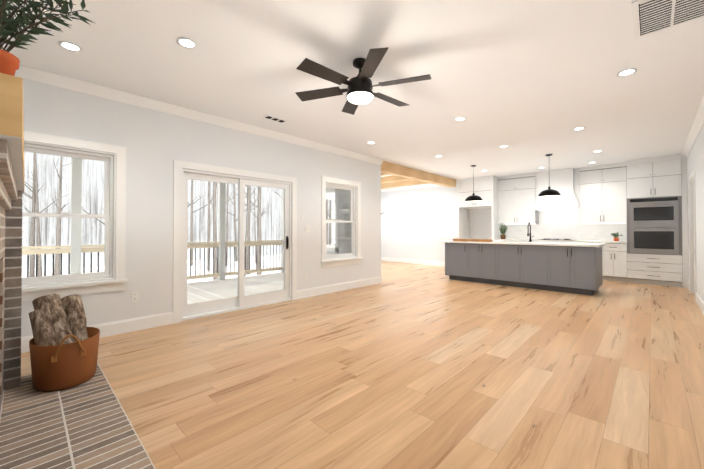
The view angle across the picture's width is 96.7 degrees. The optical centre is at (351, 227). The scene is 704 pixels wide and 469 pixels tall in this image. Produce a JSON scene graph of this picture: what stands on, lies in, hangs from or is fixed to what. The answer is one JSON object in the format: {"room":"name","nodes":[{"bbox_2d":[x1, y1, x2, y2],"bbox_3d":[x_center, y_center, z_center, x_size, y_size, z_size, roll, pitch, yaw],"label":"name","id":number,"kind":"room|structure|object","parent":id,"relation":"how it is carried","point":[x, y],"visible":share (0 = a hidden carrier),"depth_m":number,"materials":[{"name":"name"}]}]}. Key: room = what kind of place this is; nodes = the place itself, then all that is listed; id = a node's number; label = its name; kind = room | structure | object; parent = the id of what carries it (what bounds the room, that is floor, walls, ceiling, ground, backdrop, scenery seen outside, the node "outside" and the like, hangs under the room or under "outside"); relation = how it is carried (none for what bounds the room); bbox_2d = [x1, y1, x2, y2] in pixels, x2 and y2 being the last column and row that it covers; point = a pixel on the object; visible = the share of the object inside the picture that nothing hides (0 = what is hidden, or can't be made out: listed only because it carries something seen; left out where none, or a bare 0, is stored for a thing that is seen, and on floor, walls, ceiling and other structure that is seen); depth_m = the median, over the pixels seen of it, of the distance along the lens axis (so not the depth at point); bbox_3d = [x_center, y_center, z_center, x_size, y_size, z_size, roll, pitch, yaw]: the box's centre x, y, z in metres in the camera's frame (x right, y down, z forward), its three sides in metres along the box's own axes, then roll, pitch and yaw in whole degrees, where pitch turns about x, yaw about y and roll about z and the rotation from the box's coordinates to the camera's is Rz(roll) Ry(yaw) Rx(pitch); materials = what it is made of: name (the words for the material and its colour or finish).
{"room":"living room","nodes":[
{"label":"living room","id":0,"kind":"room"},
{"bbox_2d":[21,79,380,336],"bbox_3d":[-1.445,-0.151,4.949,0.150,2.750,5.890,-1,-1,44],"label":"wall","id":1,"kind":"structure","parent":0,"point":[155,143],"depth_m":3.90,"materials":[{"name":"white paint"}]},
{"bbox_2d":[21,131,127,301],"bbox_3d":[-3.017,-0.108,3.304,0.250,1.645,1.040,-1,-1,44],"label":"window","id":2,"kind":"structure","parent":1,"relation":"in","point":[108,202],"depth_m":3.43,"materials":[{"name":"white paint"}]},
{"bbox_2d":[21,312,172,352],"bbox_3d":[-2.794,1.135,3.411,0.016,0.150,1.520,-1,-1,44],"label":"baseboard","id":3,"kind":"structure","parent":1,"relation":"attached to","point":[128,325],"depth_m":3.62,"materials":[{"name":"white paint"}]},
{"bbox_2d":[131,291,138,301],"bbox_3d":[-2.547,0.812,3.676,0.008,0.115,0.072,-1,-1,44],"label":"electrical outlet","id":4,"kind":"object","parent":1,"relation":"attached to","point":[134,296],"visible":1,"depth_m":3.67,"materials":[{"name":"white plastic"}]},
{"bbox_2d":[15,65,383,163],"bbox_3d":[-1.308,-1.476,4.934,0.085,0.099,5.740,-1,-1,44],"label":"crown molding","id":5,"kind":"structure","parent":1,"relation":"attached to","point":[43,77],"depth_m":3.87,"materials":[{"name":"white paint"}]},
{"bbox_2d":[173,160,296,323],"bbox_3d":[-1.657,0.185,4.703,0.160,2.075,1.905,-1,-1,44],"label":"sliding door","id":6,"kind":"structure","parent":1,"relation":"in","point":[240,301],"depth_m":4.58,"materials":[{"name":"white paint"}]},
{"bbox_2d":[297,276,381,298],"bbox_3d":[-0.148,1.161,6.181,0.032,0.150,2.331,-1,-1,44],"label":"baseboard","id":7,"kind":"structure","parent":1,"relation":"attached to","point":[321,290],"depth_m":6.00,"materials":[{"name":"white paint"}]},
{"bbox_2d":[321,176,362,267],"bbox_3d":[-0.248,-0.102,6.190,0.250,1.685,1.100,-1,-1,44],"label":"window","id":8,"kind":"structure","parent":1,"relation":"in","point":[345,210],"depth_m":6.28,"materials":[{"name":"white paint"}]},
{"bbox_2d":[326,192,334,244],"bbox_3d":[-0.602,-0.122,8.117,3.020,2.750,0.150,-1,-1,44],"label":"wall","id":9,"kind":"structure","parent":0,"point":[330,193],"depth_m":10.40,"materials":[{"name":"white paint"}]},
{"bbox_2d":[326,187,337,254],"bbox_3d":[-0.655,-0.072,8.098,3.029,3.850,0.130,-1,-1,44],"label":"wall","id":10,"kind":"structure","parent":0,"point":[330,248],"depth_m":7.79,"materials":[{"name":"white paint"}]},
{"bbox_2d":[1,0,703,188],"bbox_3d":[1.355,-1.581,5.483,9.870,0.120,10.520,-1,-1,44],"label":"ceiling","id":11,"kind":"structure","parent":0,"point":[531,84],"depth_m":3.08,"materials":[{"name":"white paint"}]},
{"bbox_2d":[58,41,82,51],"bbox_3d":[-2.402,-1.542,2.672,0.156,0.006,0.156,-1,-1,44],"label":"recessed light","id":12,"kind":"object","parent":11,"relation":"in","point":[70,46],"visible":1,"depth_m":2.67,"materials":[{"name":"white"}]},
{"bbox_2d":[176,37,196,48],"bbox_3d":[-1.383,-1.543,2.622,0.156,0.006,0.156,-1,-1,44],"label":"recessed light","id":13,"kind":"object","parent":11,"relation":"in","point":[187,43],"visible":1,"depth_m":2.62,"materials":[{"name":"white"}]},
{"bbox_2d":[262,114,287,123],"bbox_3d":[-1.080,-1.526,4.410,0.140,0.008,0.340,-1,-1,44],"label":"ceiling vent","id":14,"kind":"object","parent":11,"relation":"in","point":[273,118],"visible":1,"depth_m":4.41,"materials":[{"name":"white metal"}]},
{"bbox_2d":[295,47,430,114],"bbox_3d":[0.075,-1.356,2.912,1.220,0.374,1.287,-1,-1,44],"label":"ceiling fan","id":15,"kind":"object","parent":11,"relation":"hanging from","point":[358,90],"visible":1,"depth_m":2.81,"materials":[{"name":"black metal"}]},
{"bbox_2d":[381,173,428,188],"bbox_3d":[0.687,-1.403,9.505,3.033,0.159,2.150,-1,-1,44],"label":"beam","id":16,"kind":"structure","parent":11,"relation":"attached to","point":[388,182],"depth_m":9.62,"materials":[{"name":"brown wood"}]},
{"bbox_2d":[454,117,465,120],"bbox_3d":[1.523,-1.526,4.408,0.156,0.006,0.156,-1,-1,44],"label":"recessed light","id":17,"kind":"object","parent":11,"relation":"in","point":[459,118],"visible":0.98,"depth_m":4.40,"materials":[{"name":"white"}]},
{"bbox_2d":[465,165,481,201],"bbox_3d":[2.942,-1.062,7.573,0.400,0.876,0.400,-1,-1,44],"label":"pendant light","id":18,"kind":"object","parent":11,"relation":"hanging from","point":[473,198],"visible":1,"depth_m":7.50,"materials":[{"name":"black metal"}]},
{"bbox_2d":[538,154,560,197],"bbox_3d":[4.082,-1.072,6.479,0.400,0.876,0.400,-1,-1,44],"label":"pendant light","id":19,"kind":"object","parent":11,"relation":"hanging from","point":[549,193],"visible":1,"depth_m":6.38,"materials":[{"name":"black metal"}]},
{"bbox_2d":[616,68,636,76],"bbox_3d":[2.731,-1.538,3.110,0.156,0.006,0.156,-1,-1,44],"label":"recessed light","id":20,"kind":"object","parent":11,"relation":"in","point":[626,72],"visible":1,"depth_m":3.11,"materials":[{"name":"white"}]},
{"bbox_2d":[631,0,703,38],"bbox_3d":[2.268,-1.542,2.209,0.420,0.016,0.560,-1,-1,44],"label":"ceiling vent","id":21,"kind":"object","parent":11,"relation":"in","point":[650,17],"visible":1,"depth_m":2.25,"materials":[{"name":"white metal"}]},
{"bbox_2d":[21,261,703,468],"bbox_3d":[1.355,1.279,5.457,9.870,0.100,10.520,-1,-1,44],"label":"floor","id":22,"kind":"structure","parent":0,"point":[409,366],"depth_m":2.47,"materials":[{"name":"brown wood"}]},
{"bbox_2d":[0,362,155,468],"bbox_3d":[-1.752,1.192,1.908,2.100,0.008,0.556,-1,-1,44],"label":"hearth slab","id":23,"kind":"object","parent":22,"relation":"on","point":[87,425],"visible":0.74,"depth_m":1.83,"materials":[{"name":"brick"}]},
{"bbox_2d":[28,294,99,391],"bbox_3d":[-2.281,0.864,2.492,0.640,0.655,0.414,-1,-1,44],"label":"basket","id":24,"kind":"object","parent":23,"relation":"on","point":[64,344],"visible":1,"depth_m":2.37,"materials":[{"name":"brown leather"}]},
{"bbox_2d":[445,243,601,295],"bbox_3d":[3.614,0.800,6.891,2.886,0.884,1.031,-1,-1,44],"label":"kitchen island","id":25,"kind":"object","parent":22,"relation":"on","point":[571,267],"depth_m":6.30,"materials":[{"name":"grey wood"}]},
{"bbox_2d":[440,240,603,246],"bbox_3d":[3.602,0.339,6.934,3.060,0.037,1.069,-1,-1,44],"label":"island countertop","id":26,"kind":"structure","parent":25,"relation":"on","point":[448,241],"depth_m":6.10,"materials":[{"name":"white stone"}]},
{"bbox_2d":[453,239,492,241],"bbox_3d":[2.809,0.296,7.314,0.850,0.054,0.220,-1,-1,44],"label":"wood tray","id":27,"kind":"object","parent":26,"relation":"on","point":[483,240],"visible":1,"depth_m":7.15,"materials":[{"name":"brown wood"}]},
{"bbox_2d":[528,223,533,242],"bbox_3d":[4.001,0.105,7.010,0.102,0.431,0.224,-1,-1,44],"label":"faucet","id":28,"kind":"object","parent":26,"relation":"on","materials":[{"name":"black metal"}]},
{"bbox_2d":[602,242,625,281],"bbox_3d":[6.204,0.805,7.446,0.538,0.884,0.637,-1,-1,44],"label":"base cabinet","id":29,"kind":"object","parent":22,"relation":"on","point":[613,253],"depth_m":7.19,"materials":[{"name":"grey wood"}]},
{"bbox_2d":[626,154,687,287],"bbox_3d":[6.727,-0.132,6.933,0.937,2.748,0.666,-1,-1,44],"label":"tall cabinet","id":30,"kind":"object","parent":22,"relation":"on","point":[640,206],"depth_m":6.68,"materials":[{"name":"grey wood"}]},
{"bbox_2d":[381,192,381,256],"bbox_3d":[-0.344,-0.098,10.718,0.150,2.750,4.260,-1,-1,44],"label":"wall","id":31,"kind":"structure","parent":0,"point":[381,192],"depth_m":12.04,"materials":[{"name":"white paint"}]},
{"bbox_2d":[381,161,455,187],"bbox_3d":[1.878,-1.378,8.424,0.180,0.229,3.707,-1,-1,44],"label":"header beam","id":32,"kind":"structure","parent":0,"point":[389,168],"depth_m":8.07,"materials":[{"name":"brown wood"}]},
{"bbox_2d":[382,181,457,261],"bbox_3d":[2.319,-0.095,11.010,3.230,2.750,0.150,-1,-1,44],"label":"wall","id":33,"kind":"structure","parent":0,"point":[419,223],"depth_m":10.88,"materials":[{"name":"white paint"}]},
{"bbox_2d":[381,184,440,191],"bbox_3d":[2.166,-1.420,11.007,2.910,0.099,0.085,-1,-1,44],"label":"crown molding","id":34,"kind":"structure","parent":33,"relation":"attached to","point":[423,185],"depth_m":11.07,"materials":[{"name":"white paint"}]},
{"bbox_2d":[381,257,444,265],"bbox_3d":[2.255,1.204,10.945,3.210,0.150,0.016,-1,-1,44],"label":"baseboard","id":35,"kind":"structure","parent":33,"relation":"attached to","point":[424,262],"depth_m":11.02,"materials":[{"name":"white paint"}]},
{"bbox_2d":[469,208,491,239],"bbox_3d":[5.577,-0.117,8.606,4.920,2.750,0.150,-1,-1,44],"label":"wall","id":36,"kind":"structure","parent":0,"point":[480,223],"depth_m":9.94,"materials":[{"name":"white paint"}]},
{"bbox_2d":[458,175,497,209],"bbox_3d":[3.907,-1.037,9.576,0.980,0.888,0.767,-1,-1,44],"label":"upper cabinet","id":37,"kind":"object","parent":36,"relation":"attached to","point":[486,187],"depth_m":9.21,"materials":[{"name":"grey wood"}]},
{"bbox_2d":[498,174,537,225],"bbox_3d":[4.782,-0.792,9.019,0.970,1.388,0.357,-1,-1,44],"label":"upper cabinet","id":38,"kind":"object","parent":36,"relation":"attached to","point":[516,207],"depth_m":8.86,"materials":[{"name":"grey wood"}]},
{"bbox_2d":[534,186,577,205],"bbox_3d":[5.444,-0.835,8.301,0.975,0.420,0.477,-1,-1,44],"label":"range hood","id":39,"kind":"object","parent":36,"relation":"attached to","point":[569,194],"depth_m":8.05,"materials":[{"name":"grey"}]},
{"bbox_2d":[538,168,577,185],"bbox_3d":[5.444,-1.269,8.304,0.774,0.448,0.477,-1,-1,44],"label":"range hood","id":40,"kind":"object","parent":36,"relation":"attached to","point":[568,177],"depth_m":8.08,"materials":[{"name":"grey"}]},
{"bbox_2d":[578,163,625,221],"bbox_3d":[6.167,-0.805,7.690,0.909,1.388,0.357,-1,-1,44],"label":"upper cabinet","id":41,"kind":"object","parent":36,"relation":"attached to","point":[601,189],"depth_m":7.55,"materials":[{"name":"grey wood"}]},
{"bbox_2d":[494,238,545,241],"bbox_3d":[5.365,0.351,8.245,2.849,0.037,0.652,-1,-1,44],"label":"countertop","id":42,"kind":"structure","parent":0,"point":[495,239],"depth_m":8.77,"materials":[{"name":"white stone"}]},
{"bbox_2d":[499,223,507,238],"bbox_3d":[4.348,0.099,9.003,0.274,0.480,0.287,-1,-1,44],"label":"potted plant","id":43,"kind":"object","parent":42,"relation":"on","point":[504,228],"visible":1,"depth_m":8.96,"materials":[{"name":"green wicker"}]},
{"bbox_2d":[546,238,577,241],"bbox_3d":[5.390,0.314,8.234,0.759,0.036,0.400,-1,-1,44],"label":"cooktop","id":44,"kind":"object","parent":42,"relation":"in","point":[547,239],"depth_m":8.07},
{"bbox_2d":[611,232,622,240],"bbox_3d":[6.269,0.209,7.407,0.242,0.229,0.241,-1,-1,44],"label":"potted plant","id":45,"kind":"object","parent":42,"relation":"on","point":[615,235],"visible":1,"depth_m":7.39,"materials":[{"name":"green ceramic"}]},
{"bbox_2d":[687,125,703,301],"bbox_3d":[3.816,-0.168,3.110,0.150,2.750,10.520,-1,-1,44],"label":"wall","id":46,"kind":"structure","parent":0,"point":[695,159],"depth_m":4.76,"materials":[{"name":"white paint"}]},
{"bbox_2d":[688,169,696,301],"bbox_3d":[6.122,0.134,5.524,0.170,2.190,1.080,-1,-1,44],"label":"door frame","id":47,"kind":"structure","parent":46,"relation":"attached to","point":[692,178],"depth_m":5.86,"materials":[{"name":"white paint"}]},
{"bbox_2d":[682,96,703,157],"bbox_3d":[3.482,-1.494,2.943,0.085,0.099,9.500,-1,-1,44],"label":"crown molding","id":48,"kind":"structure","parent":46,"relation":"attached to","point":[698,123],"depth_m":4.75,"materials":[{"name":"white paint"}]},
{"bbox_2d":[696,293,703,313],"bbox_3d":[2.957,1.125,2.322,0.016,0.150,7.910,-1,-1,44],"label":"baseboard","id":49,"kind":"structure","parent":46,"relation":"attached to","point":[699,301],"depth_m":4.68,"materials":[{"name":"white paint"}]},
{"label":"outside","id":50,"kind":"structure","parent":0,"visible":0},
{"bbox_2d":[22,255,280,282],"bbox_3d":[-33.857,4.829,59.847,117.000,0.200,200.000,-1,-1,44],"label":"ground","id":51,"kind":"structure","parent":50,"point":[200,269],"depth_m":34.26,"materials":[{"name":"grey"}]},
{"bbox_2d":[23,153,330,279],"bbox_3d":[-13.118,-5.080,24.901,34.883,18.991,54.331,-1,-1,44],"label":"trees","id":52,"kind":"object","parent":51,"relation":"on","point":[35,207],"depth_m":27.87,"materials":[{"name":"grey plant"}]},
{"bbox_2d":[22,152,329,270],"bbox_3d":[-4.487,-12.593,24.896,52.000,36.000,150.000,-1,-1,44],"label":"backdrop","id":53,"kind":"structure","parent":50,"point":[94,183],"depth_m":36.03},
{"bbox_3d":[-1.603,-0.186,1.123,4.920,2.750,0.150,-1,-1,44],"label":"wall","id":54,"kind":"structure","parent":0,"visible":0},
{"bbox_2d":[0,139,22,409],"bbox_3d":[-2.122,0.454,1.529,2.100,1.478,0.685,-1,-1,44],"label":"fireplace","id":55,"kind":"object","parent":54,"relation":"attached to","point":[11,196],"depth_m":2.32,"materials":[{"name":"grey brick"}]},
{"bbox_2d":[0,73,24,192],"bbox_3d":[-1.951,-0.386,1.715,2.200,0.200,0.211,-1,-1,44],"label":"mantel shelf","id":56,"kind":"object","parent":55,"relation":"on","point":[11,114],"visible":0.83,"depth_m":1.02,"materials":[{"name":"brown wood"}]},
{"bbox_2d":[0,0,95,75],"bbox_3d":[-1.224,-0.818,1.212,0.560,0.653,0.354,-1,-1,44],"label":"potted plant","id":57,"kind":"object","parent":56,"relation":"on","point":[10,25],"visible":1,"depth_m":1.17,"materials":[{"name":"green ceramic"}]},
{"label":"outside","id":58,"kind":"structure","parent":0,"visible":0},
{"bbox_2d":[22,158,283,303],"bbox_3d":[-3.462,-0.221,5.478,3.407,3.140,7.560,-1,-1,44],"label":"deck","id":59,"kind":"object","parent":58,"point":[231,283],"depth_m":6.84,"materials":[{"name":"white wood"}]}
]}

